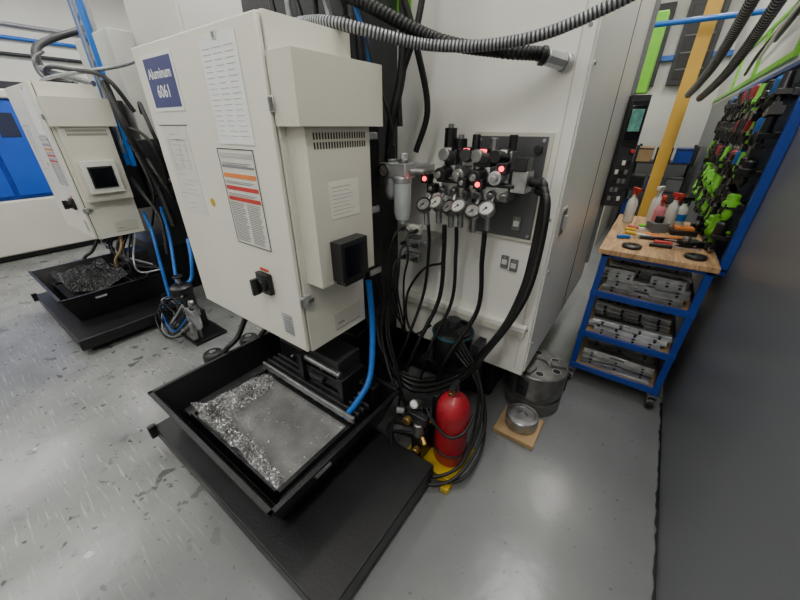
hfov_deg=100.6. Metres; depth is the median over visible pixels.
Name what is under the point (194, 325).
pump
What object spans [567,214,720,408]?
tool cart
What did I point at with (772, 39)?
cable
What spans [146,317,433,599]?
bin
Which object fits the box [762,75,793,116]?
clamp
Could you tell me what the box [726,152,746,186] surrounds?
clamp
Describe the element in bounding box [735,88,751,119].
clamp
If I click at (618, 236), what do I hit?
screwdriver
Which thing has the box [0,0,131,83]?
wall
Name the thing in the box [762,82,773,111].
clamp
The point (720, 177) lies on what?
clamp
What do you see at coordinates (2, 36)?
pipe
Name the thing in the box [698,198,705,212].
toolholder
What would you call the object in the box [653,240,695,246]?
screwdriver
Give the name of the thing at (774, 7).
conduit
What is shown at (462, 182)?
switch
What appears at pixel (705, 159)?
clamp
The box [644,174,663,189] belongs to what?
storage bin
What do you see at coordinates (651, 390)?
shelf
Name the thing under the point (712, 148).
toolholder
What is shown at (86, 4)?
pipe
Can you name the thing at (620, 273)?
block
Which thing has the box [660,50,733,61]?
trim
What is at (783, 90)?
clamp
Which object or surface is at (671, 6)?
upper cabinet
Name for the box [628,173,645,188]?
storage bin
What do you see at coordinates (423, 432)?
unit
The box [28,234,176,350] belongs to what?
bin
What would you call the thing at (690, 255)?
dish
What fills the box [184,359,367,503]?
tray
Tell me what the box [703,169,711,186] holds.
toolholder
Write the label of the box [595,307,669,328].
block
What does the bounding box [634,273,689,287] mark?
block
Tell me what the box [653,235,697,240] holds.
pliers
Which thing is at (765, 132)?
clamp
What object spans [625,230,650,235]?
marker pen
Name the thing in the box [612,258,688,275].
block
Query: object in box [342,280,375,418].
hose
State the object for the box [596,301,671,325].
block
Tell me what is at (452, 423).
fire extinguisher
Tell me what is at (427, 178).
switch
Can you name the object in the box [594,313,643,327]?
block
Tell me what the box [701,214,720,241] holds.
clamp
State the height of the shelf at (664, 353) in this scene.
0.040 m
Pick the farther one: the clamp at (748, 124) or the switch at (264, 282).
the clamp at (748, 124)
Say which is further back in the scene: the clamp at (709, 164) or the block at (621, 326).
the clamp at (709, 164)
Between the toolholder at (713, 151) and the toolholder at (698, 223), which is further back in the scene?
the toolholder at (713, 151)
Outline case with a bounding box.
[667,225,697,236]
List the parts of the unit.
plate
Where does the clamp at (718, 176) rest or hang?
hanging from the pegboard
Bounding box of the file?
[649,242,700,250]
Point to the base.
(658, 225)
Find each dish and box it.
[622,242,641,249]
[684,252,707,260]
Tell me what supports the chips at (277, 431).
on the bin at (325, 527)
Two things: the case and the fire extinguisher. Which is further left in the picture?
the fire extinguisher
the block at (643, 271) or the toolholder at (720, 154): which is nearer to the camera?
the block at (643, 271)
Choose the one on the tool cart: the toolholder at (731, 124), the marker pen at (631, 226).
the marker pen at (631, 226)
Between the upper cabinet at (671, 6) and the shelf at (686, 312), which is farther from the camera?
the upper cabinet at (671, 6)
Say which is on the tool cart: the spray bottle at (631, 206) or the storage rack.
the spray bottle at (631, 206)
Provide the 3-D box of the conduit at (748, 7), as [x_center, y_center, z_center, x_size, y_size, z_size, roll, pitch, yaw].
[1.740,-2.260,1.282,0.082,2.371,3.033,17,32,29]
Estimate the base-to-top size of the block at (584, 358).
0.045 m
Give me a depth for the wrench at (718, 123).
3.03 m
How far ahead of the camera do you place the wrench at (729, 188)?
1.84 m
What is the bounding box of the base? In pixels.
[644,216,669,232]
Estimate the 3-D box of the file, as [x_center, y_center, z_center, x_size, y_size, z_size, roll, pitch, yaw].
[1.570,-0.302,1.899,0.240,0.021,0.021,13,30,24]
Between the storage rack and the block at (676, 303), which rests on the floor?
the storage rack
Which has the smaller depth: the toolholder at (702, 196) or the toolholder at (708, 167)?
the toolholder at (702, 196)
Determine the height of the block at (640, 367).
0.045 m
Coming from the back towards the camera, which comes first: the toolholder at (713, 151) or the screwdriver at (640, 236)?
the toolholder at (713, 151)
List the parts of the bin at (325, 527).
tank, chip rail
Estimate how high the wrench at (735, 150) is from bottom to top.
0.174 m
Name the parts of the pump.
motor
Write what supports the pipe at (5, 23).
attached to the wall at (52, 14)
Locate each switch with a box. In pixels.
[61,196,77,209]
[249,267,274,295]
[421,173,433,183]
[427,182,439,193]
[457,177,469,187]
[473,178,486,189]
[496,162,510,174]
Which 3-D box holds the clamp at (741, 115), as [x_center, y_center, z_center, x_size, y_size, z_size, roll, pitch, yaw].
[2.242,-1.244,2.107,0.081,0.165,0.074,19,33,31]
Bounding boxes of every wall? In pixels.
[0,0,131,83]
[612,0,744,215]
[656,0,799,599]
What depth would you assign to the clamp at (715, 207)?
1.97 m
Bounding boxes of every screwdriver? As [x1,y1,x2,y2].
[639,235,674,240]
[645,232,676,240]
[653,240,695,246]
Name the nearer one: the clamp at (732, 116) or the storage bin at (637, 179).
the clamp at (732, 116)
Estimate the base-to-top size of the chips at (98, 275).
0.152 m
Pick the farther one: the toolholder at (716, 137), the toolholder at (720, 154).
the toolholder at (716, 137)
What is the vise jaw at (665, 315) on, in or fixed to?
on the tool cart
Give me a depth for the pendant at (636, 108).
2.28 m
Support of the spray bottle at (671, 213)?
on the tool cart
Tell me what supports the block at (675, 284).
on the block at (637, 285)
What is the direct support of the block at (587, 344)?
on the tool cart
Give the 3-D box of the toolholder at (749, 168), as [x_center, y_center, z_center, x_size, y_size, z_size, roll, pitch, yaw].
[1.719,-0.623,1.635,0.097,0.136,0.076,19,33,31]
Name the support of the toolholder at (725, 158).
attached to the pegboard
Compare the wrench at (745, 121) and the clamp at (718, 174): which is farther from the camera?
the clamp at (718, 174)
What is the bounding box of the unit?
[386,332,486,494]
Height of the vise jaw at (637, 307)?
0.050 m
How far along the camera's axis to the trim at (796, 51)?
2.58 m
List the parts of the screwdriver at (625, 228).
handle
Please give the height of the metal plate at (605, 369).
0.015 m
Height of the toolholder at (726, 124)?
0.136 m
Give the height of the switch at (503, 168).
0.040 m
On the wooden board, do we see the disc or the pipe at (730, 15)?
the disc
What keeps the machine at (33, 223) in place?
on the floor
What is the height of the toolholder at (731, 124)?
0.143 m
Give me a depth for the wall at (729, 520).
1.17 m
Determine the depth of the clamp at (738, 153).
1.85 m
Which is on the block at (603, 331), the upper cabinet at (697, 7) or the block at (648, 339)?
the block at (648, 339)
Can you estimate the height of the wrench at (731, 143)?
0.169 m
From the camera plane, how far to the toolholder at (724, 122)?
2.72 m
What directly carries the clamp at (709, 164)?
hanging from the pegboard
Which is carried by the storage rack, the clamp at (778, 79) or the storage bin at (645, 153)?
the storage bin at (645, 153)
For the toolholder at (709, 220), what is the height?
0.134 m
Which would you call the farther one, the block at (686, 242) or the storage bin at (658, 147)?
the storage bin at (658, 147)
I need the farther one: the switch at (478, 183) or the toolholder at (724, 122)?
the toolholder at (724, 122)
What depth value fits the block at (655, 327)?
2.18 m
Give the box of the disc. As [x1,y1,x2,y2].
[505,403,538,434]
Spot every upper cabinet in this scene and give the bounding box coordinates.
[649,1,677,86]
[665,0,731,85]
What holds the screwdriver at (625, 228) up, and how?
on the tool cart
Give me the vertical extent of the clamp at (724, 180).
0.170 m
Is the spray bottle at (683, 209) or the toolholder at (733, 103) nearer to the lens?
the spray bottle at (683, 209)
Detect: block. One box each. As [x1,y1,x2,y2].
[580,354,650,381]
[582,344,654,376]
[587,338,654,362]
[587,344,652,364]
[588,318,667,346]
[592,316,672,342]
[592,326,660,350]
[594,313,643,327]
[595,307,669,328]
[595,311,669,332]
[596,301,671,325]
[601,280,683,308]
[603,264,635,281]
[606,277,690,300]
[611,263,692,283]
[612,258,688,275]
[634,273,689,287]
[643,327,667,333]
[649,274,687,292]
[676,236,704,247]
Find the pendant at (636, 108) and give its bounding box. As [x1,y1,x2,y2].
[600,95,651,205]
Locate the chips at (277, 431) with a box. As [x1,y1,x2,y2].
[191,373,344,488]
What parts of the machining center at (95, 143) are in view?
door, panel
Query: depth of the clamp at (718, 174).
2.34 m
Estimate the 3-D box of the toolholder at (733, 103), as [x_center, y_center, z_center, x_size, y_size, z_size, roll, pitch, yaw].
[2.610,-1.488,2.564,0.094,0.132,0.073,19,33,31]
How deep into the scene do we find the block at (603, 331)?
2.08 m
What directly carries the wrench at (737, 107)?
hanging from the pegboard
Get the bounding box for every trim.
[651,402,662,599]
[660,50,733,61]
[712,0,799,102]
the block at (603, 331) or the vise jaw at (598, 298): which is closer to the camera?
the block at (603, 331)
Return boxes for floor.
[0,215,663,599]
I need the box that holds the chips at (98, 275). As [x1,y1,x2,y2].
[48,258,127,291]
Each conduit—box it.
[684,0,759,97]
[696,0,786,101]
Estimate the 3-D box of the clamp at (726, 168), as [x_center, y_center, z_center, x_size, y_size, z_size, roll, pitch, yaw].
[2.107,-0.862,2.094,0.078,0.164,0.087,19,33,31]
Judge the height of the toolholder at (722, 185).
0.126 m
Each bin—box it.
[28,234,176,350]
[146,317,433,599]
[620,198,629,213]
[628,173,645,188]
[636,146,654,161]
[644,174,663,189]
[653,147,673,162]
[664,175,683,191]
[673,147,694,163]
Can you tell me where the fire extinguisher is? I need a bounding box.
[425,379,475,466]
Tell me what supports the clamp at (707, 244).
on the tool cart
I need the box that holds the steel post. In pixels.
[637,0,723,216]
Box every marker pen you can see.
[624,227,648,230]
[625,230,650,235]
[628,225,646,228]
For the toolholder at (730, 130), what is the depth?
2.27 m
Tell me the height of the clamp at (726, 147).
0.167 m
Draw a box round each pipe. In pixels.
[0,21,85,36]
[0,34,76,47]
[0,51,81,63]
[81,0,92,32]
[83,0,97,31]
[654,8,765,27]
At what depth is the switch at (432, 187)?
1.45 m
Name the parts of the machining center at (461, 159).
door, rating plate, adjuster knob, adjuster knob, terminal plate, mounting plate, terminal plate, terminal plate, panel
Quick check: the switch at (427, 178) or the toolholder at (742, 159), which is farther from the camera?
the toolholder at (742, 159)
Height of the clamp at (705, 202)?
0.172 m
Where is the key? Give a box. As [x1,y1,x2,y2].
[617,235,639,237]
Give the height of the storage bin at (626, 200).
0.200 m
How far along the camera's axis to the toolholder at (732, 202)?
1.70 m
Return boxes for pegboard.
[715,60,799,275]
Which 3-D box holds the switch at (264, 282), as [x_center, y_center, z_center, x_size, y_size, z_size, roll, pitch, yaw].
[-0.579,-0.069,1.364,0.085,0.109,0.072,19,33,31]
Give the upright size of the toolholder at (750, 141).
0.123 m
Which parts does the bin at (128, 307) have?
tank, chip rail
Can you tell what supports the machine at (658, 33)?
on the floor
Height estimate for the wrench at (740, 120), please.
0.178 m
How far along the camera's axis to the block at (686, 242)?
1.91 m
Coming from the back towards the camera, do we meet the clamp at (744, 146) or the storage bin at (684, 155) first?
the storage bin at (684, 155)
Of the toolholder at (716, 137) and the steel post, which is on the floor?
the steel post
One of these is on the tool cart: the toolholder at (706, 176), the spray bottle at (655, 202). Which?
the spray bottle at (655, 202)
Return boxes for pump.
[155,238,226,345]
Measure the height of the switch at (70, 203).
0.109 m
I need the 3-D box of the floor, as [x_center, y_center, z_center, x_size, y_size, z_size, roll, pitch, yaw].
[-2.065,-0.808,5.106,10.900,0.100,10.500,19,33,31]
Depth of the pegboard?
1.62 m
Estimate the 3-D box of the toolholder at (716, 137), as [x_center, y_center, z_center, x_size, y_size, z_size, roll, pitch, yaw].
[2.799,-1.461,2.877,0.100,0.140,0.078,19,33,31]
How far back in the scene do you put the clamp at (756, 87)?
1.95 m
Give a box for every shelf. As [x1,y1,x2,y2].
[569,336,661,395]
[578,297,675,361]
[589,257,696,319]
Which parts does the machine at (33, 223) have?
door, door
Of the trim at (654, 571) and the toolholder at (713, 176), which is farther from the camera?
the toolholder at (713, 176)
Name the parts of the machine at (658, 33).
lime panel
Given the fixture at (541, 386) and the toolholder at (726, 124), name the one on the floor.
the fixture at (541, 386)
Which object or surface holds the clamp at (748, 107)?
hanging from the pegboard
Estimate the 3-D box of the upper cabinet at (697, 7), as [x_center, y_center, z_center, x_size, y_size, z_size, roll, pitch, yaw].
[4.619,-3.996,5.162,0.480,1.100,0.168,19,33,31]
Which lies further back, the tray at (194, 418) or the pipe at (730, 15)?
the pipe at (730, 15)
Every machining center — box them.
[4,0,242,298]
[131,0,661,415]
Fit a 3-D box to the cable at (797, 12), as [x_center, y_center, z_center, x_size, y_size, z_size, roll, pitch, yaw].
[2.086,-1.661,1.603,0.044,0.442,1.606,19,33,31]
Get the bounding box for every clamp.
[689,179,697,196]
[693,189,702,210]
[696,163,705,178]
[697,199,706,215]
[699,163,713,184]
[699,210,716,234]
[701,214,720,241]
[703,141,716,162]
[703,169,715,194]
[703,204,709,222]
[703,217,730,249]
[706,173,720,198]
[706,176,719,200]
[707,176,722,203]
[710,178,727,205]
[711,180,727,212]
[714,147,726,171]
[715,146,731,172]
[720,149,734,175]
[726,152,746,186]
[727,94,740,120]
[729,93,742,120]
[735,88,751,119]
[737,119,752,150]
[738,101,747,118]
[739,121,756,149]
[744,83,767,119]
[746,116,781,156]
[746,117,765,154]
[749,79,782,120]
[762,70,799,117]
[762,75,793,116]
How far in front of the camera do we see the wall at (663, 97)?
5.62 m
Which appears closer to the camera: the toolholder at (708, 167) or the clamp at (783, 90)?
the clamp at (783, 90)
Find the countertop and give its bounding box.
[598,214,720,273]
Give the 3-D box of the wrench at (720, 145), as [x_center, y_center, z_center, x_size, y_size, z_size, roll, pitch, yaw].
[2.554,-1.143,2.645,0.082,0.168,0.066,19,33,31]
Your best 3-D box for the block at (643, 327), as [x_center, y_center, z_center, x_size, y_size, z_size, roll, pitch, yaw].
[1.548,0.158,2.238,0.420,0.025,0.051,17,32,29]
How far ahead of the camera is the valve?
1.26 m
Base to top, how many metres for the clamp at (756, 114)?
0.188 m
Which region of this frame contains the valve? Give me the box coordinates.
[510,156,543,193]
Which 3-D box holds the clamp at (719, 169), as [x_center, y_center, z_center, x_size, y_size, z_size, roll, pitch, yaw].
[2.236,-0.952,2.254,0.085,0.171,0.077,19,33,31]
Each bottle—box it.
[622,187,641,222]
[645,186,665,221]
[650,195,666,220]
[664,192,686,226]
[673,197,695,224]
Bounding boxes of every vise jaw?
[597,297,622,305]
[622,304,668,317]
[635,306,663,315]
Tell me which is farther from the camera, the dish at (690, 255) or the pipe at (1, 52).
the pipe at (1, 52)
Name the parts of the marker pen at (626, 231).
handle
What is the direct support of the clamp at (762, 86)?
hanging from the pegboard
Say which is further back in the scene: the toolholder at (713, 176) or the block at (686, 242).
the toolholder at (713, 176)
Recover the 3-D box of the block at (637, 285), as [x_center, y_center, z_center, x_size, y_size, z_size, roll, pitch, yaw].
[1.437,-0.076,1.937,0.400,0.045,0.071,18,32,30]
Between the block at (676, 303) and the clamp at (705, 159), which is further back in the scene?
the clamp at (705, 159)
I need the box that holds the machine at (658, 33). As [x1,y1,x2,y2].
[592,10,669,247]
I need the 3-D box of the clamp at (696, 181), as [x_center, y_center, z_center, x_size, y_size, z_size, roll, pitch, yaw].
[2.922,-1.095,3.251,0.091,0.191,0.100,19,33,31]
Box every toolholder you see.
[690,215,704,233]
[697,195,705,210]
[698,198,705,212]
[702,167,714,183]
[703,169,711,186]
[704,214,715,233]
[707,173,716,191]
[707,221,731,251]
[708,144,716,161]
[710,144,722,162]
[715,122,722,139]
[715,184,723,202]
[716,149,724,166]
[718,121,727,139]
[720,191,744,213]
[721,122,728,141]
[721,193,746,220]
[722,151,730,169]
[724,99,731,118]
[724,122,734,144]
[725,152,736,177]
[728,122,736,143]
[730,98,736,113]
[733,156,760,183]
[736,158,763,186]
[747,122,772,146]
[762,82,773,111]
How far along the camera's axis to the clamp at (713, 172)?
2.52 m
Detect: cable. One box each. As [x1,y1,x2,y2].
[743,0,799,75]
[756,1,799,61]
[773,6,799,42]
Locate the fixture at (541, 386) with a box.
[504,348,568,416]
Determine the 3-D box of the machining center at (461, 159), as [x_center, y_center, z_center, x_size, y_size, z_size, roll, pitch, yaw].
[0.334,-0.738,1.940,2.018,2.709,2.472,19,33,31]
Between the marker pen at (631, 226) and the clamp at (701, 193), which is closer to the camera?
the marker pen at (631, 226)
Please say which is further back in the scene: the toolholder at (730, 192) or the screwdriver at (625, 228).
the screwdriver at (625, 228)
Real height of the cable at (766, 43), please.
0.503 m
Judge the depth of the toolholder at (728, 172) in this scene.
1.95 m
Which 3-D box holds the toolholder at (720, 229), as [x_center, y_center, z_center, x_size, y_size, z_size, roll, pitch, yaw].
[1.726,-0.333,1.788,0.088,0.176,0.073,19,34,31]
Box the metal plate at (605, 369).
[583,362,648,385]
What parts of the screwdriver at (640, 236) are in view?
handle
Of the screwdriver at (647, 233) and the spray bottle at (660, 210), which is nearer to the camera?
the screwdriver at (647, 233)
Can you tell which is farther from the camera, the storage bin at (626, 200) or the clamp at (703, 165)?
the storage bin at (626, 200)
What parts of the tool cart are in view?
leg, rail, leg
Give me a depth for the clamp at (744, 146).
1.80 m
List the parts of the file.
handle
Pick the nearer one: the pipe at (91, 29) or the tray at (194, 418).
the tray at (194, 418)
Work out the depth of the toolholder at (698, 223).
2.16 m
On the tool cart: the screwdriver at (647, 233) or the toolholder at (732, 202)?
the screwdriver at (647, 233)
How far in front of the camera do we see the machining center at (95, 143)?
2.70 m
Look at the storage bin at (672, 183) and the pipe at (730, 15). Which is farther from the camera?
the storage bin at (672, 183)
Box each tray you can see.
[51,278,127,299]
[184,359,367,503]
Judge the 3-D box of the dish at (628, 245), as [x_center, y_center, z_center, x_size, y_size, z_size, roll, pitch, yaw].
[1.346,-0.313,1.927,0.100,0.018,0.100,19,33,31]
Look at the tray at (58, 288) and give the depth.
3.07 m
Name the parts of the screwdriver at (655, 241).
handle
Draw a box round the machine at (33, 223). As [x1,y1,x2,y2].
[0,81,141,262]
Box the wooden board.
[493,405,543,450]
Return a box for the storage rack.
[613,144,700,224]
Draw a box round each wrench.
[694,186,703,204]
[712,120,721,140]
[712,145,724,167]
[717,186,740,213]
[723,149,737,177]
[729,120,738,145]
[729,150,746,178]
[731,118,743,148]
[733,93,743,120]
[733,119,744,148]
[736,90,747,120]
[736,119,747,148]
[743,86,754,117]
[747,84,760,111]
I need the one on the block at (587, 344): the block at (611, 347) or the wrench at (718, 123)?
the block at (611, 347)
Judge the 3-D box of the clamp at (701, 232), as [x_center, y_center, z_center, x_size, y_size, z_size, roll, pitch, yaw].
[1.979,-0.496,2.094,0.085,0.170,0.076,19,31,31]
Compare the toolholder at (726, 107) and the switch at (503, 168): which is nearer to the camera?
the switch at (503, 168)

